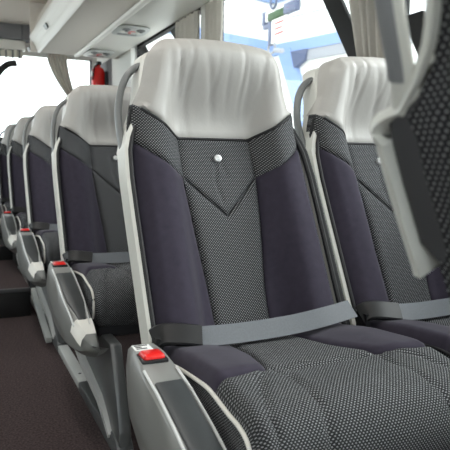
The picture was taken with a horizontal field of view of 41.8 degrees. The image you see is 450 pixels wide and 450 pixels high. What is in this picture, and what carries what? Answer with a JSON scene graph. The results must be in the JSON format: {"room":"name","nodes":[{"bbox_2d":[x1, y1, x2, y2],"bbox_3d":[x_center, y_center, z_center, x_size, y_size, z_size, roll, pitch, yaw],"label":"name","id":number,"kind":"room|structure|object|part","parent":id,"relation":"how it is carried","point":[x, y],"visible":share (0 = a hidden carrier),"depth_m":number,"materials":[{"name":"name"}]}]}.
{"room":"vehicle interior","nodes":[
{"label":"vehicle interior","id":0,"kind":"room"},
{"bbox_2d":[0,233,12,259],"bbox_3d":[-2.666,0.102,4.538,1.752,0.100,2.200,-2,7,-25],"label":"floor","id":1,"kind":"structure","parent":0,"point":[5,253],"depth_m":3.90,"materials":[{"name":"black"}]},
{"bbox_2d":[0,260,28,288],"bbox_3d":[-2.472,0.197,4.124,1.752,0.006,3.130,-2,7,-25],"label":"floor","id":2,"kind":"structure","parent":0,"point":[11,276],"depth_m":3.36,"materials":[{"name":"carpet"}]},
{"bbox_2d":[0,291,30,318],"bbox_3d":[-2.469,0.271,4.123,1.752,0.140,3.150,-2,7,-25],"label":"step","id":3,"kind":"structure","parent":0,"point":[15,304],"depth_m":3.04,"materials":[{"name":"black"}]},
{"bbox_2d":[0,0,47,24],"bbox_3d":[-1.086,-1.576,2.229,2.960,0.060,7.660,-2,7,-25],"label":"ceiling","id":4,"kind":"structure","parent":0,"point":[11,11],"depth_m":5.18,"materials":[{"name":"plastic"}]},
{"bbox_2d":[0,43,96,142],"bbox_3d":[-2.654,-0.888,5.683,2.840,2.100,0.060,-2,7,-25],"label":"wall","id":5,"kind":"structure","parent":0,"point":[94,59],"depth_m":6.04,"materials":[{"name":"grey plastic"}]},
{"bbox_2d":[0,49,22,58],"bbox_3d":[-2.779,-1.640,5.392,1.780,0.094,0.042,-2,7,-25],"label":"valance","id":6,"kind":"object","parent":5,"relation":"hanging from","point":[5,53],"visible":1,"depth_m":5.72,"materials":[{"name":"beige"}]},
{"bbox_2d":[0,39,25,51],"bbox_3d":[-2.929,-1.720,5.353,2.120,0.093,0.130,-2,7,-25],"label":"trim","id":7,"kind":"structure","parent":5,"relation":"attached to","point":[4,43],"depth_m":5.69,"materials":[{"name":"white plastic"}]},
{"bbox_2d":[0,22,29,42],"bbox_3d":[-2.816,-1.840,5.372,2.350,0.145,0.165,-2,7,-25],"label":"trim","id":8,"kind":"structure","parent":5,"relation":"attached to","point":[10,31],"depth_m":5.66,"materials":[{"name":"grey plastic"}]},
{"bbox_2d":[0,54,91,138],"bbox_3d":[-2.617,-1.262,5.657,2.670,0.850,0.040,-2,7,-25],"label":"window","id":9,"kind":"structure","parent":5,"relation":"in","point":[28,55],"depth_m":6.12,"materials":[{"name":"clear glass"}]},
{"bbox_2d":[0,60,16,75],"bbox_3d":[-2.195,-1.439,5.766,0.314,0.371,0.020,-2,7,-25],"label":"wiper arm","id":10,"kind":"object","parent":9,"relation":"attached to","point":[11,63],"visible":1,"depth_m":5.77},
{"bbox_2d":[46,54,72,94],"bbox_3d":[-1.652,-1.490,5.972,0.300,0.460,0.038,-2,7,-25],"label":"curtain","id":11,"kind":"object","parent":5,"relation":"hanging from","point":[58,64],"visible":0.77,"depth_m":5.96,"materials":[{"name":"beige fabric"}]},
{"bbox_2d":[0,293,140,449],"bbox_3d":[-1.103,0.574,2.437,2.840,0.060,7.600,-2,7,-25],"label":"floor","id":12,"kind":"structure","parent":0,"point":[42,407],"depth_m":2.03,"materials":[{"name":"carpet"}]},
{"bbox_2d":[0,124,18,265],"bbox_3d":[-1.599,-0.277,4.773,0.577,1.110,1.019,-2,7,-25],"label":"seat","id":13,"kind":"object","parent":12,"relation":"on","point":[4,184],"visible":0.13,"depth_m":4.87,"materials":[{"name":"fabric"}]},
{"bbox_3d":[-1.698,-0.573,5.060,0.445,0.259,0.133,-2,7,-25],"label":"panel","id":14,"kind":"part","parent":13,"relation":"part of","materials":[{"name":"fabric"}]},
{"bbox_2d":[5,202,10,211],"bbox_3d":[-1.523,-0.113,4.718,0.462,0.159,0.508,-2,7,-25],"label":"seat cushion","id":15,"kind":"object","parent":13,"relation":"on","point":[7,204],"depth_m":4.46,"materials":[{"name":"fabric"}]},
{"bbox_2d":[1,117,36,295],"bbox_3d":[-1.179,-0.173,3.872,0.577,1.110,1.019,-2,7,-25],"label":"seat","id":16,"kind":"object","parent":12,"relation":"on","point":[15,220],"visible":0.23,"depth_m":3.95,"materials":[{"name":"fabric"}]},
{"bbox_3d":[-1.303,0.001,3.575,0.063,0.107,0.321,-2,7,-25],"label":"edge trim","id":17,"kind":"part","parent":16,"relation":"part of","materials":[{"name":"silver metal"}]},
{"bbox_3d":[-1.494,-0.590,4.120,0.064,0.243,0.144,2,6,15],"label":"grab handle","id":18,"kind":"part","parent":16,"relation":"part of","materials":[{"name":"grey plastic"}]},
{"bbox_3d":[-1.261,-0.389,4.127,0.490,0.712,0.399,-2,7,-25],"label":"shell frame","id":19,"kind":"part","parent":16,"relation":"part of","materials":[{"name":"white plastic"}]},
{"bbox_3d":[-1.232,0.089,3.434,0.060,0.062,0.055,-2,7,-25],"label":"trim","id":20,"kind":"part","parent":16,"relation":"part of","materials":[{"name":"white plastic"}]},
{"bbox_3d":[-1.278,-0.469,4.159,0.445,0.259,0.133,-2,7,-25],"label":"panel","id":21,"kind":"part","parent":16,"relation":"part of","materials":[{"name":"fabric"}]},
{"bbox_2d":[15,217,19,230],"bbox_3d":[-1.284,0.008,3.743,0.091,0.127,0.449,-2,7,-25],"label":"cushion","id":22,"kind":"object","parent":16,"relation":"on","point":[17,219],"depth_m":3.59,"materials":[{"name":"fabric"}]},
{"bbox_2d":[19,213,27,228],"bbox_3d":[-1.103,-0.009,3.816,0.462,0.159,0.508,-2,7,-25],"label":"seat cushion","id":23,"kind":"object","parent":16,"relation":"on","point":[23,220],"depth_m":3.54,"materials":[{"name":"fabric"}]},
{"bbox_2d":[0,287,51,342],"bbox_3d":[-1.689,0.452,2.477,1.778,0.142,0.554,-2,7,-25],"label":"step","id":24,"kind":"structure","parent":12,"relation":"on","point":[40,314],"depth_m":2.88,"materials":[{"name":"grey"}]},
{"bbox_2d":[16,105,67,351],"bbox_3d":[-0.760,-0.068,2.970,0.577,1.110,1.019,-2,7,-25],"label":"seat","id":25,"kind":"object","parent":12,"relation":"on","point":[37,245],"visible":0.31,"depth_m":3.04,"materials":[{"name":"fabric"}]},
{"bbox_3d":[-1.074,-0.486,3.218,0.064,0.243,0.144,2,6,15],"label":"grab handle","id":26,"kind":"part","parent":25,"relation":"part of","materials":[{"name":"grey plastic"}]},
{"bbox_3d":[-0.841,-0.284,3.225,0.490,0.712,0.399,-2,7,-25],"label":"shell frame","id":27,"kind":"part","parent":25,"relation":"part of","materials":[{"name":"white plastic"}]},
{"bbox_3d":[-0.883,0.106,2.673,0.063,0.107,0.321,-2,7,-25],"label":"edge trim","id":28,"kind":"part","parent":25,"relation":"part of","materials":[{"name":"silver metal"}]},
{"bbox_3d":[-0.813,0.194,2.533,0.060,0.062,0.055,-2,7,-25],"label":"trim","id":29,"kind":"part","parent":25,"relation":"part of","materials":[{"name":"white plastic"}]},
{"bbox_3d":[-0.859,-0.364,3.257,0.445,0.259,0.133,-2,7,-25],"label":"panel","id":30,"kind":"part","parent":25,"relation":"part of","materials":[{"name":"fabric"}]},
{"bbox_2d":[35,237,45,266],"bbox_3d":[-0.865,0.112,2.841,0.091,0.127,0.449,-2,7,-25],"label":"seat trim","id":31,"kind":"structure","parent":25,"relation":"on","point":[40,242],"depth_m":2.66,"materials":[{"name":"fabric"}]},
{"bbox_2d":[41,232,60,267],"bbox_3d":[-0.684,0.095,2.914,0.462,0.159,0.508,-2,7,-25],"label":"seat cushion","id":32,"kind":"object","parent":25,"relation":"on","point":[50,247],"depth_m":2.63,"materials":[{"name":"fabric"}]},
{"bbox_2d":[17,266,86,388],"bbox_3d":[-0.461,0.583,2.016,0.042,0.031,5.100,-2,7,-25],"label":"rail","id":33,"kind":"object","parent":12,"relation":"on","point":[73,366],"visible":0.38,"depth_m":2.30,"materials":[{"name":"silver metal"}]},
{"bbox_3d":[-1.015,0.445,3.206,0.042,0.031,0.460,-2,7,-25],"label":"rail","id":34,"kind":"part","parent":33,"relation":"part of","materials":[{"name":"silver metal"}]},
{"bbox_3d":[-0.595,0.549,2.304,0.042,0.031,0.460,-2,7,-25],"label":"rail","id":35,"kind":"part","parent":33,"relation":"part of","materials":[{"name":"silver metal"}]},
{"bbox_2d":[46,85,139,449],"bbox_3d":[-0.340,0.036,2.068,0.577,1.110,1.019,-2,7,-25],"label":"seat","id":36,"kind":"object","parent":12,"relation":"on","point":[90,291],"visible":0.56,"depth_m":2.08,"materials":[{"name":"fabric"}]},
{"bbox_3d":[-0.655,-0.382,2.317,0.064,0.243,0.144,2,6,15],"label":"grab handle","id":37,"kind":"part","parent":36,"relation":"part of","materials":[{"name":"grey plastic"}]},
{"bbox_3d":[-0.421,-0.180,2.323,0.490,0.712,0.399,-2,7,-25],"label":"shell frame","id":38,"kind":"part","parent":36,"relation":"part of","materials":[{"name":"white plastic"}]},
{"bbox_3d":[-0.464,0.210,1.771,0.063,0.107,0.321,-2,7,-25],"label":"edge trim","id":39,"kind":"part","parent":36,"relation":"part of","materials":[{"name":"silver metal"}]},
{"bbox_3d":[-0.393,0.298,1.631,0.060,0.062,0.055,-2,7,-25],"label":"trim","id":40,"kind":"part","parent":36,"relation":"part of","materials":[{"name":"white plastic"}]},
{"bbox_2d":[74,273,94,323],"bbox_3d":[-0.445,0.216,1.939,0.091,0.127,0.449,-2,7,-25],"label":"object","id":41,"kind":"object","parent":36,"relation":"on","point":[85,282],"depth_m":1.78,"materials":[{"name":"plastic"}]},
{"bbox_3d":[-0.439,-0.260,2.355,0.445,0.259,0.133,-2,7,-25],"label":"panel","id":42,"kind":"part","parent":36,"relation":"part of","materials":[{"name":"fabric"}]},
{"bbox_3d":[-0.409,-0.038,2.307,0.192,0.352,0.186,-2,7,-25],"label":"panel","id":43,"kind":"part","parent":36,"relation":"part of","materials":[{"name":"fabric"}]},
{"bbox_2d":[86,262,138,326],"bbox_3d":[-0.264,0.200,2.013,0.462,0.159,0.508,-2,7,-25],"label":"seat cushion","id":44,"kind":"object","parent":36,"relation":"on","point":[110,295],"depth_m":1.74,"materials":[{"name":"fabric"}]},
{"bbox_3d":[-0.269,0.255,2.028,0.440,0.115,0.430,-2,7,-25],"label":"seat","id":45,"kind":"part","parent":36,"relation":"part of","materials":[{"name":"black fabric"}]},
{"bbox_2d":[114,38,449,449],"bbox_3d":[0.080,0.140,1.167,0.577,1.110,1.019,-2,7,-25],"label":"seat","id":46,"kind":"object","parent":12,"relation":"on","point":[249,341],"visible":1,"depth_m":1.28,"materials":[{"name":"grey fabric"}]},
{"bbox_3d":[-0.235,-0.277,1.415,0.064,0.243,0.144,2,6,15],"label":"grab handle","id":47,"kind":"part","parent":46,"relation":"part of","materials":[{"name":"grey plastic"}]},
{"bbox_3d":[-0.155,0.230,1.103,0.034,0.003,0.032,-2,7,-25],"label":"label plate","id":48,"kind":"part","parent":46,"relation":"part of","materials":[{"name":"white"}]},
{"bbox_3d":[-0.044,0.314,0.870,0.063,0.107,0.321,-2,7,-25],"label":"edge trim","id":49,"kind":"part","parent":46,"relation":"part of","materials":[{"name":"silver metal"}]},
{"bbox_3d":[-0.019,-0.156,1.454,0.445,0.259,0.133,-2,7,-25],"label":"panel","id":50,"kind":"part","parent":46,"relation":"part of","materials":[{"name":"fabric"}]},
{"bbox_2d":[183,374,246,449],"bbox_3d":[-0.025,0.320,1.038,0.091,0.127,0.449,-2,7,-25],"label":"cushion","id":51,"kind":"object","parent":46,"relation":"on","point":[227,413],"depth_m":0.90,"materials":[{"name":"fabric"}]},
{"bbox_3d":[0.011,0.067,1.405,0.192,0.352,0.186,-2,7,-25],"label":"panel","id":52,"kind":"part","parent":46,"relation":"part of","materials":[{"name":"fabric"}]},
{"bbox_3d":[-0.002,-0.076,1.421,0.490,0.712,0.399,-2,7,-25],"label":"shell frame","id":53,"kind":"part","parent":46,"relation":"part of","materials":[{"name":"white plastic"}]},
{"bbox_2d":[215,335,449,449],"bbox_3d":[0.155,0.304,1.111,0.462,0.159,0.508,-2,7,-25],"label":"seat cushion","id":54,"kind":"object","parent":46,"relation":"on","point":[273,392],"depth_m":0.92,"materials":[{"name":"fabric"}]},
{"bbox_2d":[293,57,449,358],"bbox_3d":[0.533,0.114,1.460,0.506,1.110,0.864,-2,7,-25],"label":"seat","id":55,"kind":"object","parent":12,"relation":"on","point":[342,96],"visible":0.64,"depth_m":1.56,"materials":[{"name":"grey fabric"}]},
{"bbox_3d":[0.219,-0.294,1.624,0.064,0.243,0.144,2,6,15],"label":"grab handle","id":56,"kind":"part","parent":55,"relation":"part of","materials":[{"name":"grey plastic"}]},
{"bbox_3d":[0.452,-0.093,1.631,0.490,0.712,0.399,-2,7,-25],"label":"shell frame","id":57,"kind":"part","parent":55,"relation":"part of","materials":[{"name":"white plastic"}]},
{"bbox_3d":[0.434,-0.173,1.663,0.445,0.259,0.133,-2,7,-25],"label":"panel","id":58,"kind":"part","parent":55,"relation":"part of","materials":[{"name":"fabric"}]},
{"bbox_3d":[0.465,0.050,1.615,0.192,0.352,0.186,-2,7,-25],"label":"panel","id":59,"kind":"part","parent":55,"relation":"part of","materials":[{"name":"fabric"}]},
{"bbox_2d":[419,315,449,326],"bbox_3d":[0.609,0.287,1.320,0.462,0.159,0.508,-2,7,-25],"label":"seat cushion","id":60,"kind":"object","parent":55,"relation":"on","point":[424,320],"depth_m":1.40,"materials":[{"name":"fabric"}]},
{"bbox_2d":[368,0,449,298],"bbox_3d":[0.502,0.215,0.477,0.854,1.110,0.510,-4,8,-35],"label":"seat","id":61,"kind":"object","parent":12,"relation":"on","point":[411,136],"visible":1,"depth_m":0.44,"materials":[{"name":"grey fabric"}]},
{"bbox_3d":[0.127,-0.186,0.402,0.059,0.218,0.115,4,7,25],"label":"grab handle","id":62,"kind":"part","parent":61,"relation":"part of","materials":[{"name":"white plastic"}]},
{"bbox_3d":[0.288,0.012,0.309,0.301,0.605,0.434,-4,8,-35],"label":"panel","id":63,"kind":"part","parent":61,"relation":"part of","materials":[{"name":"fabric"}]},
{"bbox_2d":[97,7,199,63],"bbox_3d":[0.228,-0.558,2.925,0.060,2.120,7.600,-2,7,-25],"label":"wall","id":64,"kind":"structure","parent":0,"point":[102,60],"depth_m":4.89,"materials":[{"name":"white plastic"}]},
{"bbox_2d":[91,61,107,84],"bbox_3d":[-1.202,-1.382,5.616,0.158,0.335,0.140,-2,7,-25],"label":"fire extinguisher","id":65,"kind":"object","parent":64,"relation":"attached to","point":[99,77],"visible":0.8,"depth_m":5.57,"materials":[{"name":"red metal"}]},
{"bbox_2d":[100,59,111,84],"bbox_3d":[-1.185,-1.166,5.824,0.033,0.860,0.700,-2,7,-25],"label":"trim","id":66,"kind":"structure","parent":64,"relation":"attached to","point":[107,66],"depth_m":5.58,"materials":[{"name":"grey plastic"}]},
{"bbox_2d":[27,0,210,58],"bbox_3d":[0.003,-1.328,2.315,0.787,0.413,6.650,-2,7,-25],"label":"luggage rack","id":67,"kind":"object","parent":64,"relation":"attached to","point":[65,27],"visible":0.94,"depth_m":3.88,"materials":[{"name":"plastic"}]},
{"bbox_2d":[83,49,113,57],"bbox_3d":[-1.056,-1.421,4.912,0.230,0.028,0.300,-2,7,-25],"label":"panel","id":68,"kind":"object","parent":67,"relation":"attached to","point":[92,52],"visible":1,"depth_m":4.85,"materials":[{"name":"grey plastic"}]},
{"bbox_2d":[111,25,149,36],"bbox_3d":[-0.645,-1.319,4.028,0.230,0.028,0.300,-2,7,-25],"label":"panel","id":69,"kind":"object","parent":67,"relation":"attached to","point":[123,30],"visible":0.95,"depth_m":3.98,"materials":[{"name":"grey plastic"}]},
{"bbox_2d":[117,33,136,35],"bbox_3d":[-0.686,-1.331,4.116,0.140,0.006,0.045,-2,7,-25],"label":"speaker grille","id":70,"kind":"object","parent":69,"relation":"attached to","point":[122,34],"depth_m":4.11,"materials":[{"name":"grey plastic"}]},
{"bbox_2d":[175,10,199,38],"bbox_3d":[-0.241,-0.846,3.716,0.038,0.908,0.360,-2,7,-25],"label":"curtain","id":71,"kind":"object","parent":67,"relation":"hanging from","point":[188,27],"visible":0.15,"depth_m":3.60,"materials":[{"name":"beige fabric"}]},
{"bbox_2d":[205,0,222,40],"bbox_3d":[-0.067,-0.803,3.342,0.034,0.908,0.210,-2,7,-25],"label":"curtain","id":72,"kind":"object","parent":67,"relation":"hanging from","point":[214,9],"visible":0.29,"depth_m":3.28,"materials":[{"name":"beige fabric"}]},
{"bbox_2d":[349,0,383,57],"bbox_3d":[0.517,-0.658,2.089,0.038,0.908,0.330,-2,7,-25],"label":"curtain","id":73,"kind":"object","parent":67,"relation":"hanging from","point":[366,33],"visible":0.19,"depth_m":2.10,"materials":[{"name":"beige fabric"}]},
{"bbox_2d":[112,46,134,86],"bbox_3d":[-0.899,-1.094,5.200,0.045,0.940,0.640,-2,7,-25],"label":"trim","id":74,"kind":"structure","parent":64,"relation":"attached to","point":[126,60],"depth_m":5.10,"materials":[{"name":"white plastic"}]},
{"bbox_2d":[137,7,200,57],"bbox_3d":[-0.402,-0.964,4.260,0.040,0.900,1.500,-2,7,-25],"label":"window","id":75,"kind":"structure","parent":64,"relation":"in","point":[168,29],"depth_m":4.42,"materials":[{"name":"black glass"}]},
{"bbox_2d":[138,46,148,54],"bbox_3d":[-0.602,-1.290,4.550,0.018,0.200,0.420,-2,7,-25],"label":"stay","id":76,"kind":"object","parent":75,"relation":"attached to","point":[142,50],"visible":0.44,"depth_m":4.60,"materials":[{"name":"black plastic"}]},
{"bbox_2d":[170,28,175,37],"bbox_3d":[-0.279,-1.210,3.856,0.018,0.200,0.448,-2,7,-25],"label":"stay","id":77,"kind":"object","parent":64,"relation":"attached to","point":[173,30],"visible":0.22,"depth_m":3.98,"materials":[{"name":"grey plastic"}]},
{"bbox_2d":[201,0,212,38],"bbox_3d":[-0.105,-0.878,3.509,0.035,0.900,0.150,-2,7,-25],"label":"trim","id":78,"kind":"structure","parent":64,"relation":"attached to","point":[202,6],"depth_m":3.49,"materials":[{"name":"white"}]},
{"bbox_2d":[222,0,224,40],"bbox_3d":[0.269,-0.797,2.817,0.040,0.900,1.460,-2,7,-25],"label":"window","id":79,"kind":"structure","parent":64,"relation":"in","point":[223,0],"depth_m":3.43,"materials":[{"name":"clear glass"}]},
{"bbox_2d":[404,0,409,14],"bbox_3d":[1.159,-0.576,0.905,0.040,0.900,2.580,-2,7,-25],"label":"window","id":80,"kind":"structure","parent":64,"relation":"in","point":[407,2],"depth_m":2.05,"materials":[{"name":"clear glass"}]},
{"bbox_2d":[323,0,355,56],"bbox_3d":[0.476,-0.723,2.256,0.018,0.800,0.682,-2,7,-25],"label":"stay","id":81,"kind":"object","parent":80,"relation":"attached to","point":[340,16],"visible":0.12,"depth_m":2.28,"materials":[{"name":"black plastic"}]},
{"bbox_2d":[407,11,424,53],"bbox_3d":[0.648,-0.586,1.895,0.018,0.210,0.233,-2,7,-25],"label":"stay","id":82,"kind":"object","parent":80,"relation":"attached to","point":[415,21],"visible":0.25,"depth_m":1.92,"materials":[{"name":"black plastic"}]},
{"bbox_3d":[-2.126,1.536,4.733,60.000,0.100,70.000,-2,7,-25],"label":"ground","id":83,"kind":"structure","parent":0,"visible":0},
{"bbox_2d":[146,0,274,50],"bbox_3d":[-0.673,-3.887,12.645,4.600,9.000,0.250,-4,8,-40],"label":"wall","id":84,"kind":"structure","parent":83,"relation":"on","point":[242,18],"depth_m":13.45,"materials":[{"name":"white"}]},
{"bbox_2d":[270,0,424,126],"bbox_3d":[5.486,-3.530,8.649,0.310,9.325,14.000,-4,8,-39],"label":"window","id":85,"kind":"structure","parent":83,"relation":"on","point":[314,40],"depth_m":13.12,"materials":[{"name":"light grey plastic"},{"name":"glass"}]},
{"label":"outside","id":86,"kind":"structure","parent":0,"visible":0},
{"bbox_2d":[262,0,312,54],"bbox_3d":[0.590,-2.679,5.776,0.115,1.953,0.900,-2,7,-25],"label":"hanging sign","id":87,"kind":"object","parent":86,"point":[276,21],"visible":0.99,"depth_m":5.85,"materials":[{"name":"white plastic"}]},
{"bbox_3d":[0.473,-1.962,6.043,0.050,0.240,0.050,-2,7,-25],"label":"post","id":88,"kind":"part","parent":87,"relation":"part of","materials":[{"name":"blue"}]}
]}

